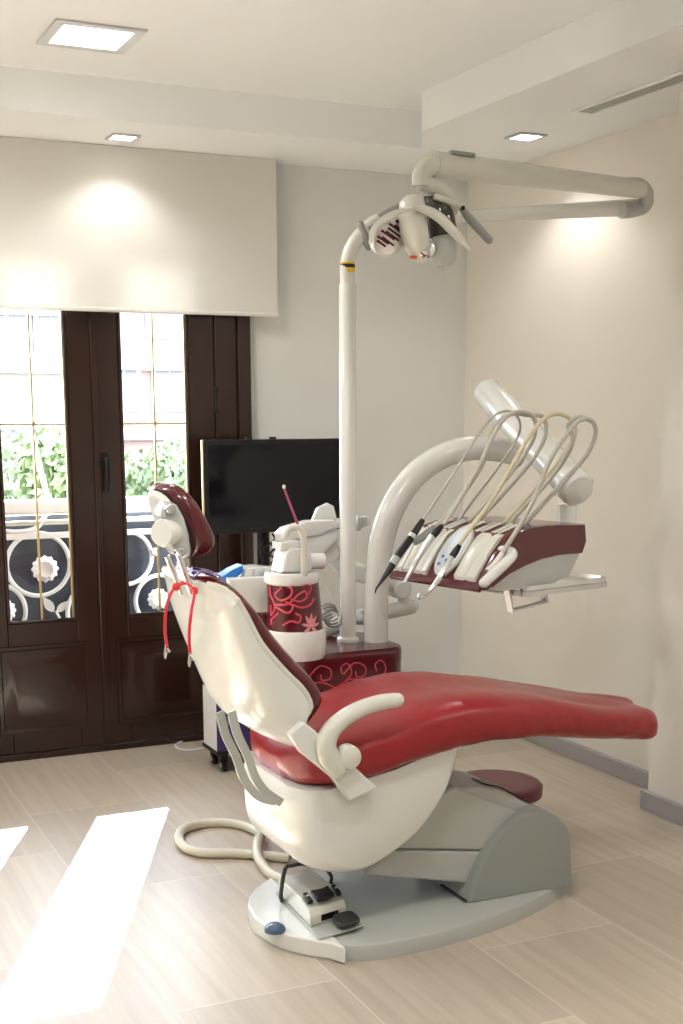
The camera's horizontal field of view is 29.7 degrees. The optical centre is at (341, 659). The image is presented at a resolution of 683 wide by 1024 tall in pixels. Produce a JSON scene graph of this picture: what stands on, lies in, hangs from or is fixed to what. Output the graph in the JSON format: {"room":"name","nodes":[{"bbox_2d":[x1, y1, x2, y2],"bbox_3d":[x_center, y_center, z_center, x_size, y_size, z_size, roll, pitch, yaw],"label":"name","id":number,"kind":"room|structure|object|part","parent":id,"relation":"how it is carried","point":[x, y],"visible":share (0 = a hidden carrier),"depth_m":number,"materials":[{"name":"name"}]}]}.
{"room":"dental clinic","nodes":[
{"label":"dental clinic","id":0,"kind":"room"},
{"bbox_2d":[0,738,682,1023],"bbox_3d":[-0.127,1.110,2.428,5.400,0.100,7.650,-5,12,-24],"label":"floor","id":1,"kind":"structure","parent":0,"point":[104,919],"depth_m":3.83,"materials":[{"name":"stone"}]},
{"bbox_2d":[174,741,204,750],"bbox_3d":[-0.636,0.380,5.919,0.297,0.009,0.184,-9,14,-39],"label":"cable","id":2,"kind":"object","parent":1,"relation":"on","point":[179,741],"visible":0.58,"depth_m":5.80,"materials":[{"name":"white plastic"}]},
{"bbox_2d":[202,742,251,770],"bbox_3d":[-0.431,0.406,5.564,0.295,0.095,0.190,-5,12,-24],"label":"trolley","id":3,"kind":"object","parent":1,"relation":"on","point":[223,755],"visible":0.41,"depth_m":5.45,"materials":[{"name":"black plastic"}]},
{"bbox_2d":[203,685,250,751],"bbox_3d":[-0.435,0.235,5.518,0.273,0.256,0.170,-5,12,-24],"label":"cabinet","id":4,"kind":"object","parent":3,"relation":"on","point":[212,736],"visible":0.16,"depth_m":5.45,"materials":[{"name":"blue"}]},
{"bbox_2d":[174,818,291,880],"bbox_3d":[-0.336,0.653,4.349,0.317,0.070,0.854,-5,12,-24],"label":"hose","id":5,"kind":"object","parent":1,"relation":"on","point":[260,856],"visible":0.81,"depth_m":4.39,"materials":[{"name":"beige plastic"}]},
{"bbox_2d":[201,437,339,565],"bbox_3d":[-0.339,-0.302,5.802,0.675,1.394,0.282,-5,12,-24],"label":"monitor","id":6,"kind":"object","parent":1,"relation":"on","point":[243,480],"visible":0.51,"depth_m":5.57,"materials":[{"name":"black plastic"}]},
{"bbox_2d":[296,632,401,691],"bbox_3d":[-0.036,0.273,4.598,0.421,0.680,0.380,-5,12,-24],"label":"base cabinet","id":7,"kind":"object","parent":1,"relation":"on","point":[342,663],"visible":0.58,"depth_m":4.39,"materials":[{"name":"red plastic"}]},
{"bbox_2d":[217,564,271,626],"bbox_3d":[-0.306,-0.172,4.378,0.228,0.302,0.170,-5,12,-24],"label":"bowl","id":8,"kind":"object","parent":7,"relation":"on","point":[250,584],"visible":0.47,"depth_m":4.29,"materials":[{"name":"white plastic"}]},
{"bbox_2d":[218,563,243,581],"bbox_3d":[-0.372,-0.288,4.285,0.078,0.060,0.060,-5,12,-24],"label":"plastic tub","id":9,"kind":"object","parent":8,"relation":"attached to","point":[235,570],"visible":0.79,"depth_m":4.26,"materials":[{"name":"blue plastic"}]},
{"bbox_2d":[264,524,325,661],"bbox_3d":[-0.151,-0.227,4.177,0.205,0.442,0.192,-5,12,-24],"label":"cuspidor unit","id":10,"kind":"object","parent":7,"relation":"on","point":[294,611],"visible":0.99,"depth_m":4.11,"materials":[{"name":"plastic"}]},
{"bbox_2d":[282,485,298,524],"bbox_3d":[-0.164,-0.502,4.241,0.066,0.153,0.011,-5,12,-24],"label":"saliva ejector","id":11,"kind":"object","parent":10,"relation":"attached to","point":[283,486],"visible":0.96,"depth_m":4.23,"materials":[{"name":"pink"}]},
{"bbox_2d":[269,584,314,625],"bbox_3d":[-0.159,-0.180,4.113,0.146,0.143,0.040,0,11,0],"label":"print","id":12,"kind":"object","parent":10,"relation":"on","point":[289,604],"depth_m":4.11,"materials":[{"name":"red"}]},
{"bbox_3d":[-0.147,-0.345,4.071,0.087,0.170,0.026,-5,12,-24],"label":"water spout","id":13,"kind":"part","parent":10,"relation":"part of","materials":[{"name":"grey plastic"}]},
{"bbox_2d":[302,613,318,632],"bbox_3d":[-0.098,-0.116,4.129,0.072,0.072,0.008,-8,14,-37],"label":"print","id":14,"kind":"object","parent":10,"relation":"on","point":[310,621],"depth_m":4.12,"materials":[{"name":"pink paint"}]},
{"bbox_3d":[-0.089,-0.322,4.187,0.067,0.055,0.052,-5,12,-24],"label":"tower knob","id":15,"kind":"part","parent":10,"relation":"part of","materials":[{"name":"white plastic"}]},
{"bbox_2d":[274,503,417,636],"bbox_3d":[0.049,-0.311,4.582,0.591,0.496,0.230,-5,12,-24],"label":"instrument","id":16,"kind":"object","parent":7,"relation":"attached to","point":[322,533],"visible":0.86,"depth_m":4.53,"materials":[{"name":"white plastic"}]},
{"bbox_3d":[-0.036,-0.119,4.667,0.168,0.087,0.060,-5,12,-24],"label":"arm","id":17,"kind":"part","parent":16,"relation":"part of","materials":[{"name":"white plastic"}]},
{"bbox_3d":[-0.021,-0.356,4.629,0.142,0.135,0.068,-5,12,-24],"label":"arm","id":18,"kind":"part","parent":16,"relation":"part of","materials":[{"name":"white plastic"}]},
{"bbox_3d":[0.023,-0.495,4.623,0.176,0.043,0.040,-5,12,-24],"label":"arm","id":19,"kind":"part","parent":16,"relation":"part of","materials":[{"name":"white plastic"}]},
{"bbox_3d":[0.112,-0.305,4.702,0.290,0.144,0.072,-5,12,-24],"label":"arm","id":20,"kind":"part","parent":16,"relation":"part of","materials":[{"name":"white plastic"}]},
{"bbox_3d":[0.162,-0.175,4.751,0.268,0.080,0.060,-5,12,-24],"label":"arm","id":21,"kind":"part","parent":16,"relation":"part of","materials":[{"name":"white plastic"}]},
{"bbox_2d":[309,660,385,687],"bbox_3d":[0.021,0.078,4.378,0.294,0.140,0.005,-5,12,-24],"label":"print","id":22,"kind":"object","parent":7,"relation":"attached to","point":[324,673],"depth_m":4.36,"materials":[{"name":"red"}]},
{"bbox_2d":[364,379,593,642],"bbox_3d":[0.474,-0.486,4.320,0.688,0.916,0.868,-5,12,-24],"label":"dental instrument unit","id":23,"kind":"object","parent":7,"relation":"on","point":[542,551],"visible":0.89,"depth_m":4.20,"materials":[{"name":"white plastic"}]},
{"bbox_2d":[375,410,520,592],"bbox_3d":[0.324,-0.519,4.132,0.591,0.558,0.121,-7,13,-32],"label":"dental handpiece","id":24,"kind":"object","parent":23,"relation":"on","point":[394,560],"visible":0.97,"depth_m":4.08,"materials":[{"name":"black plastic"}]},
{"bbox_2d":[403,410,537,583],"bbox_3d":[0.394,-0.527,4.093,0.521,0.529,0.116,-6,12,-28],"label":"dental handpiece","id":25,"kind":"object","parent":23,"relation":"on","point":[432,536],"visible":0.94,"depth_m":4.04,"materials":[{"name":"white plastic"}]},
{"bbox_2d":[413,413,547,545],"bbox_3d":[0.446,-0.588,4.138,0.500,0.417,0.085,-5,12,-24],"label":"dental handpiece","id":26,"kind":"object","parent":23,"relation":"on","point":[421,537],"visible":0.73,"depth_m":4.19,"materials":[{"name":"grey"}]},
{"bbox_2d":[417,412,577,599],"bbox_3d":[0.472,-0.496,4.052,0.607,0.562,0.146,-6,12,-27],"label":"dental handpiece","id":27,"kind":"object","parent":23,"relation":"on","point":[453,554],"visible":0.83,"depth_m":3.98,"materials":[{"name":"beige plastic"}]},
{"bbox_3d":[0.477,-0.282,3.907,0.062,0.120,0.150,8,14,36],"label":"grip handle","id":28,"kind":"part","parent":23,"relation":"part of","materials":[{"name":"white plastic"}]},
{"bbox_3d":[0.650,-0.764,4.445,0.120,0.418,0.700,-4,12,-21],"label":"spring arm","id":29,"kind":"part","parent":23,"relation":"part of","materials":[{"name":"white plastic"}]},
{"bbox_2d":[485,417,597,571],"bbox_3d":[0.597,-0.519,4.014,0.417,0.471,0.160,-5,12,-24],"label":"dental handpiece","id":30,"kind":"object","parent":23,"relation":"on","point":[523,520],"visible":0.96,"depth_m":3.94,"materials":[{"name":"grey plastic"}]},
{"bbox_2d":[481,572,606,612],"bbox_3d":[0.638,-0.227,4.239,0.412,0.090,0.286,-9,14,-37],"label":"tray","id":31,"kind":"object","parent":23,"relation":"attached to","point":[575,581],"visible":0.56,"depth_m":4.12,"materials":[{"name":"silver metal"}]},
{"bbox_3d":[0.644,-0.248,4.240,0.396,0.017,0.286,-9,14,-37],"label":"frame","id":32,"kind":"part","parent":31,"relation":"part of","materials":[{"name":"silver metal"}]},
{"bbox_2d":[506,415,589,524],"bbox_3d":[0.649,-0.585,4.061,0.282,0.372,0.042,1,11,7],"label":"hose","id":33,"kind":"object","parent":23,"relation":"on","point":[572,436],"visible":0.77,"depth_m":4.06,"materials":[{"name":"grey"}]},
{"bbox_3d":[0.743,-0.469,4.240,0.062,0.084,0.059,-5,12,-24],"label":"console stem","id":34,"kind":"part","parent":23,"relation":"part of","materials":[{"name":"white plastic"}]},
{"bbox_2d":[337,150,653,642],"bbox_3d":[0.501,-0.806,4.250,1.299,1.569,0.794,-5,12,-24],"label":"lamp","id":35,"kind":"object","parent":7,"relation":"on","point":[426,227],"visible":1,"depth_m":4.23,"materials":[{"name":"white plastic"}]},
{"bbox_3d":[0.080,-1.424,4.316,0.053,0.094,0.033,-5,12,-24],"label":"joint lever","id":36,"kind":"part","parent":35,"relation":"part of","materials":[{"name":"grey plastic"}]},
{"bbox_3d":[0.142,-1.205,3.566,0.147,0.103,0.016,-5,12,-24],"label":"petal handle","id":37,"kind":"part","parent":35,"relation":"part of","materials":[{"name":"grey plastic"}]},
{"bbox_3d":[0.241,-1.177,3.675,0.068,0.064,0.060,-5,12,-24],"label":"bulb","id":38,"kind":"part","parent":35,"relation":"part of","materials":[{"name":"silver metal"}]},
{"bbox_3d":[0.282,-1.219,3.630,0.191,0.118,0.016,-5,12,-24],"label":"petal handle","id":39,"kind":"part","parent":35,"relation":"part of","materials":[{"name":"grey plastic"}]},
{"bbox_3d":[0.291,-1.178,3.707,0.084,0.090,0.082,-5,12,-24],"label":"lamp motor","id":40,"kind":"part","parent":35,"relation":"part of","materials":[{"name":"grey plastic"}]},
{"bbox_3d":[0.391,-1.264,3.740,0.113,0.101,0.026,-5,12,-24],"label":"sterilizable handle","id":41,"kind":"part","parent":35,"relation":"part of","materials":[{"name":"grey plastic"}]},
{"bbox_3d":[0.631,-1.501,4.013,0.995,0.103,0.074,-10,14,-41],"label":"spring arm","id":42,"kind":"part","parent":35,"relation":"part of","materials":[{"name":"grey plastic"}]},
{"bbox_3d":[0.613,-1.539,4.420,0.846,0.093,0.081,-1,11,-4],"label":"arm","id":43,"kind":"part","parent":35,"relation":"part of","materials":[{"name":"white plastic"}]},
{"bbox_2d":[148,482,657,963],"bbox_3d":[0.262,0.111,3.865,1.767,1.315,0.639,-5,12,-24],"label":"dental chair","id":44,"kind":"object","parent":1,"relation":"on","point":[356,780],"visible":0.98,"depth_m":3.64,"materials":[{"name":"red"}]},
{"bbox_3d":[-0.447,-0.325,3.295,0.072,0.073,0.055,5,12,26],"label":"headrest knob","id":45,"kind":"part","parent":44,"relation":"part of","materials":[{"name":"white plastic"}]},
{"bbox_3d":[-0.440,-0.223,3.388,0.054,0.108,0.017,-5,12,-24],"label":"headrest rod","id":46,"kind":"part","parent":44,"relation":"part of","materials":[{"name":"silver metal"}]},
{"bbox_2d":[163,581,197,666],"bbox_3d":[-0.396,-0.092,3.256,0.099,0.204,0.082,7,13,34],"label":"chain","id":47,"kind":"object","parent":44,"relation":"hanging from","point":[176,586],"visible":1,"depth_m":3.25,"materials":[{"name":"red"}]},
{"bbox_2d":[150,482,214,558],"bbox_3d":[-0.437,-0.375,3.462,0.150,0.204,0.236,-5,12,-24],"label":"cushion","id":48,"kind":"object","parent":44,"relation":"on","point":[201,537],"depth_m":3.37,"materials":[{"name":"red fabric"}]},
{"bbox_3d":[-0.405,-0.223,3.326,0.051,0.114,0.016,-5,12,-24],"label":"headrest rod","id":49,"kind":"part","parent":44,"relation":"part of","materials":[{"name":"silver metal"}]},
{"bbox_2d":[166,566,321,722],"bbox_3d":[-0.302,-0.041,3.590,0.356,0.437,0.514,-5,12,-24],"label":"backrest","id":50,"kind":"object","parent":44,"relation":"on","point":[242,666],"depth_m":3.40,"materials":[{"name":"white plastic"}]},
{"bbox_2d":[276,862,363,939],"bbox_3d":[-0.077,0.680,3.807,0.206,0.136,0.483,-3,11,-13],"label":"foot pedal","id":51,"kind":"object","parent":44,"relation":"on","point":[318,904],"visible":0.98,"depth_m":3.71,"materials":[{"name":"grey plastic"}]},
{"bbox_3d":[-0.118,0.655,3.939,0.060,0.136,0.282,7,13,34],"label":"carry handle","id":52,"kind":"part","parent":51,"relation":"part of","materials":[{"name":"black metal"}]},
{"bbox_3d":[-0.076,0.737,3.787,0.158,0.008,0.402,-5,12,-24],"label":"pedal plate","id":53,"kind":"part","parent":51,"relation":"part of","materials":[{"name":"grey"}]},
{"bbox_3d":[0.051,0.205,3.457,0.259,0.219,0.058,-5,12,-24],"label":"armrest","id":54,"kind":"part","parent":44,"relation":"part of","materials":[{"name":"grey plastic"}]},
{"bbox_3d":[0.242,0.735,3.975,1.090,0.048,0.624,-5,12,-24],"label":"plate","id":55,"kind":"part","parent":44,"relation":"part of","materials":[{"name":"grey plastic"}]},
{"bbox_3d":[0.216,0.595,3.947,0.441,0.149,0.260,-5,12,-24],"label":"lift arm","id":56,"kind":"part","parent":44,"relation":"part of","materials":[{"name":"grey plastic"}]},
{"bbox_2d":[250,671,657,784],"bbox_3d":[0.421,0.177,3.975,1.399,0.246,0.572,-5,12,-24],"label":"seat cushion","id":57,"kind":"object","parent":44,"relation":"on","point":[418,741],"depth_m":3.68,"materials":[{"name":"red leather"}]},
{"bbox_3d":[0.294,0.461,3.958,0.516,0.222,0.260,-5,12,-24],"label":"lift arm","id":58,"kind":"part","parent":44,"relation":"part of","materials":[{"name":"grey plastic"}]},
{"bbox_2d":[467,769,542,802],"bbox_3d":[0.546,0.531,4.580,0.334,0.217,0.334,-5,12,-24],"label":"stool","id":59,"kind":"object","parent":1,"relation":"on","point":[528,787],"visible":0.27,"depth_m":4.54,"materials":[{"name":"red leather"}]},
{"bbox_2d":[0,0,682,174],"bbox_3d":[-0.070,-1.601,1.766,5.400,0.325,7.350,-5,12,-24],"label":"ceiling","id":60,"kind":"structure","parent":0,"point":[360,85],"depth_m":4.61,"materials":[{"name":"white paint"}]},
{"bbox_2d":[36,18,147,54],"bbox_3d":[-0.828,-2.057,4.251,0.300,0.008,0.300,-5,12,-24],"label":"recessed light","id":61,"kind":"object","parent":60,"relation":"in","point":[62,33],"visible":1,"depth_m":4.25,"materials":[{"name":"silver metal"}]},
{"bbox_2d":[50,25,132,49],"bbox_3d":[-0.828,-2.059,4.250,0.230,0.002,0.230,-5,12,-24],"label":"diffuser","id":62,"kind":"object","parent":61,"relation":"attached to","point":[69,36],"depth_m":4.26,"materials":[{"name":"white plastic"}]},
{"bbox_2d":[105,133,140,141],"bbox_3d":[-0.868,-2.076,5.113,0.116,0.008,0.116,-5,12,-24],"label":"recessed light","id":63,"kind":"object","parent":60,"relation":"in","point":[114,136],"visible":1,"depth_m":5.12,"materials":[{"name":"silver metal"}]},
{"bbox_2d":[110,135,134,139],"bbox_3d":[-0.868,-2.078,5.112,0.092,0.002,0.092,-5,12,-24],"label":"diffuser","id":64,"kind":"object","parent":63,"relation":"attached to","point":[112,137],"depth_m":5.12,"materials":[{"name":"white"}]},
{"bbox_2d":[0,136,277,316],"bbox_3d":[-1.708,-1.719,5.005,3.135,0.662,0.048,-5,12,-24],"label":"roller blind","id":65,"kind":"object","parent":60,"relation":"attached to","point":[84,226],"visible":1,"depth_m":5.37,"materials":[{"name":"white fabric"}]},
{"bbox_2d":[505,132,547,141],"bbox_3d":[0.734,-2.081,5.120,0.124,0.008,0.124,-5,12,-24],"label":"recessed light","id":66,"kind":"object","parent":60,"relation":"in","point":[522,136],"visible":1,"depth_m":5.12,"materials":[{"name":"silver metal"}]},
{"bbox_2d":[512,135,540,139],"bbox_3d":[0.734,-2.083,5.120,0.100,0.002,0.100,-5,12,-24],"label":"diffuser","id":67,"kind":"object","parent":66,"relation":"attached to","point":[514,137],"depth_m":5.13,"materials":[{"name":"white plastic"}]},
{"bbox_2d":[571,71,682,114],"bbox_3d":[1.190,-1.877,4.058,0.100,0.008,1.460,-5,12,-24],"label":"ceiling vent","id":68,"kind":"object","parent":60,"relation":"in","point":[674,80],"visible":1,"depth_m":4.43,"materials":[{"name":"grey metal"}]},
{"bbox_2d":[250,164,467,674],"bbox_3d":[-1.707,-0.978,5.349,5.500,2.900,0.200,-5,12,-24],"label":"wall","id":69,"kind":"structure","parent":0,"point":[411,319],"depth_m":6.04,"materials":[{"name":"white paint"}]},
{"bbox_2d":[0,310,104,754],"bbox_3d":[-1.304,-0.675,5.488,0.527,2.180,0.068,-5,12,-24],"label":"door","id":70,"kind":"structure","parent":69,"relation":"in","point":[51,685],"depth_m":5.58,"materials":[{"name":"brown wood"}]},
{"bbox_3d":[-1.294,0.125,5.617,0.404,0.394,0.015,-5,12,-24],"label":"panel","id":71,"kind":"part","parent":70,"relation":"part of","materials":[{"name":"brown wood"}]},
{"bbox_2d":[0,311,253,762],"bbox_3d":[-1.712,-0.663,5.301,2.840,2.300,0.110,-5,12,-24],"label":"door frame","id":72,"kind":"structure","parent":69,"relation":"attached to","point":[231,334],"depth_m":5.72,"materials":[{"name":"brown wood"}]},
{"bbox_2d":[95,312,218,742],"bbox_3d":[-0.799,-0.716,5.695,0.551,2.180,0.111,-5,12,-24],"label":"door","id":73,"kind":"structure","parent":69,"relation":"in","point":[151,695],"depth_m":5.72,"materials":[{"name":"brown wood"}]},
{"bbox_3d":[-1.015,-0.808,5.544,0.026,0.172,0.056,-5,12,-24],"label":"handle","id":74,"kind":"part","parent":73,"relation":"part of","materials":[{"name":"black plastic"}]},
{"bbox_3d":[-0.814,0.082,5.836,0.416,0.394,0.015,-5,12,-24],"label":"panel","id":75,"kind":"part","parent":73,"relation":"part of","materials":[{"name":"brown wood"}]},
{"bbox_2d":[460,113,677,770],"bbox_3d":[1.127,-1.021,5.535,0.300,2.900,1.850,-5,12,-24],"label":"wall","id":76,"kind":"structure","parent":0,"point":[570,316],"depth_m":5.39,"materials":[{"name":"white paint"}]},
{"bbox_2d":[522,736,648,788],"bbox_3d":[0.960,0.375,5.780,0.030,0.068,1.750,-5,12,-24],"label":"baseboard","id":77,"kind":"structure","parent":76,"relation":"attached to","point":[635,775],"depth_m":5.49,"materials":[{"name":"grey"}]},
{"bbox_2d":[648,93,682,804],"bbox_3d":[2.551,-0.391,2.260,0.438,2.900,5.600,-5,12,-24],"label":"wall pillar","id":78,"kind":"structure","parent":0,"point":[665,779],"depth_m":4.68,"materials":[{"name":"white paint"}]},
{"bbox_2d":[640,789,682,826],"bbox_3d":[2.414,1.006,2.473,0.180,0.075,5.618,-5,12,-24],"label":"baseboard","id":79,"kind":"structure","parent":78,"relation":"attached to","point":[672,811],"depth_m":4.82,"materials":[{"name":"grey wood"}]},
{"label":"outside","id":80,"kind":"structure","parent":0,"visible":0},
{"bbox_3d":[-1.646,0.425,6.097,8.000,0.100,0.600,-5,12,-24],"label":"balcony slab","id":81,"kind":"object","parent":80,"visible":0},
{"bbox_2d":[4,425,187,620],"bbox_3d":[-1.695,-0.361,6.048,7.800,1.464,0.098,-5,12,-24],"label":"balcony railing","id":82,"kind":"object","parent":81,"relation":"on","point":[21,531],"visible":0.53,"depth_m":6.20,"materials":[{"name":"metal"}]},
{"bbox_2d":[10,601,15,619],"bbox_3d":[-1.595,-0.231,6.081,0.118,0.118,0.028,-5,12,-24],"label":"flower","id":83,"kind":"object","parent":82,"relation":"on","point":[12,610],"depth_m":6.09,"materials":[{"name":"white metal"}]},
{"bbox_2d":[31,555,58,582],"bbox_3d":[-1.412,-0.433,6.129,0.133,0.133,0.028,-5,12,-24],"label":"flower","id":84,"kind":"object","parent":82,"relation":"on","point":[49,567],"depth_m":6.12,"materials":[{"name":"white metal"}]},
{"bbox_3d":[-1.691,-0.702,5.972,7.800,0.066,0.060,-5,12,-24],"label":"handrail","id":85,"kind":"part","parent":82,"relation":"part of","materials":[{"name":"white paint"}]},
{"bbox_3d":[-1.713,-0.169,6.125,7.800,1.018,0.010,-5,12,-24],"label":"dark backing panel","id":86,"kind":"part","parent":82,"relation":"part of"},
{"bbox_2d":[151,548,156,555],"bbox_3d":[-0.919,-0.532,6.344,0.043,0.043,0.028,-5,12,-24],"label":"flower","id":87,"kind":"object","parent":82,"relation":"on","point":[153,550],"depth_m":6.34,"materials":[{"name":"white metal"}]},
{"bbox_2d":[147,588,166,609],"bbox_3d":[-0.911,-0.302,6.392,0.111,0.111,0.028,-5,12,-24],"label":"flower","id":88,"kind":"object","parent":82,"relation":"on","point":[153,599],"depth_m":6.38,"materials":[{"name":"white metal"}]},
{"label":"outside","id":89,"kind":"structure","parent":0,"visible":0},
{"bbox_3d":[-3.929,-3.318,44.123,150.000,0.200,67.000,-5,12,-24],"label":"ground","id":90,"kind":"structure","parent":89,"visible":0},
{"bbox_2d":[0,309,63,499],"bbox_3d":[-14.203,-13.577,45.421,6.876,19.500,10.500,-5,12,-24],"label":"building","id":91,"kind":"structure","parent":90,"relation":"on","point":[45,340],"depth_m":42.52,"materials":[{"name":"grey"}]},
{"bbox_3d":[-12.087,-11.335,41.238,6.876,0.450,0.500,-5,12,-24],"label":"cornice","id":92,"kind":"part","parent":91,"relation":"part of","materials":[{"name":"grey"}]},
{"bbox_3d":[-12.083,-9.525,41.588,6.876,0.450,0.500,-5,12,-24],"label":"cornice","id":93,"kind":"part","parent":91,"relation":"part of","materials":[{"name":"grey"}]},
{"bbox_3d":[-12.079,-7.753,41.930,6.876,0.450,0.500,-5,12,-24],"label":"cornice","id":94,"kind":"part","parent":91,"relation":"part of","materials":[{"name":"grey"}]},
{"bbox_2d":[1,425,62,515],"bbox_3d":[-8.165,-3.587,32.483,3.767,4.793,3.736,5,12,23],"label":"tree","id":95,"kind":"object","parent":90,"relation":"on","point":[7,452],"visible":0.11,"depth_m":31.26,"materials":[{"name":"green plant"}]},
{"bbox_2d":[14,420,67,514],"bbox_3d":[-5.521,-2.441,26.160,2.137,4.929,2.067,4,12,22],"label":"tree","id":96,"kind":"object","parent":90,"relation":"on","point":[51,444],"visible":0.28,"depth_m":25.22,"materials":[{"name":"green plant"}]},
{"bbox_2d":[120,312,184,511],"bbox_3d":[-5.280,-16.622,55.812,14.889,21.500,10.500,-5,12,-24],"label":"building","id":97,"kind":"structure","parent":90,"relation":"on","point":[135,329],"depth_m":50.38,"materials":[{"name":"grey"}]},
{"bbox_3d":[-3.159,-11.906,52.108,14.889,0.450,0.500,-5,12,-24],"label":"cornice","id":98,"kind":"part","parent":97,"relation":"part of","materials":[{"name":"grey"}]},
{"bbox_3d":[-3.153,-9.294,52.612,14.889,0.450,0.500,-5,12,-24],"label":"cornice","id":99,"kind":"part","parent":97,"relation":"part of","materials":[{"name":"grey"}]},
{"bbox_2d":[124,431,185,511],"bbox_3d":[-4.514,-3.973,35.085,3.243,4.547,3.149,0,11,0],"label":"tree","id":100,"kind":"object","parent":90,"relation":"on","point":[139,483],"visible":0.31,"depth_m":34.26,"materials":[{"name":"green plant"}]},
{"bbox_2d":[172,452,185,490],"bbox_3d":[-2.488,-3.061,29.665,2.557,4.804,2.639,-5,12,-24],"label":"tree","id":101,"kind":"object","parent":90,"relation":"on","point":[180,471],"visible":0.04,"depth_m":29.22,"materials":[{"name":"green plant"}]}
]}

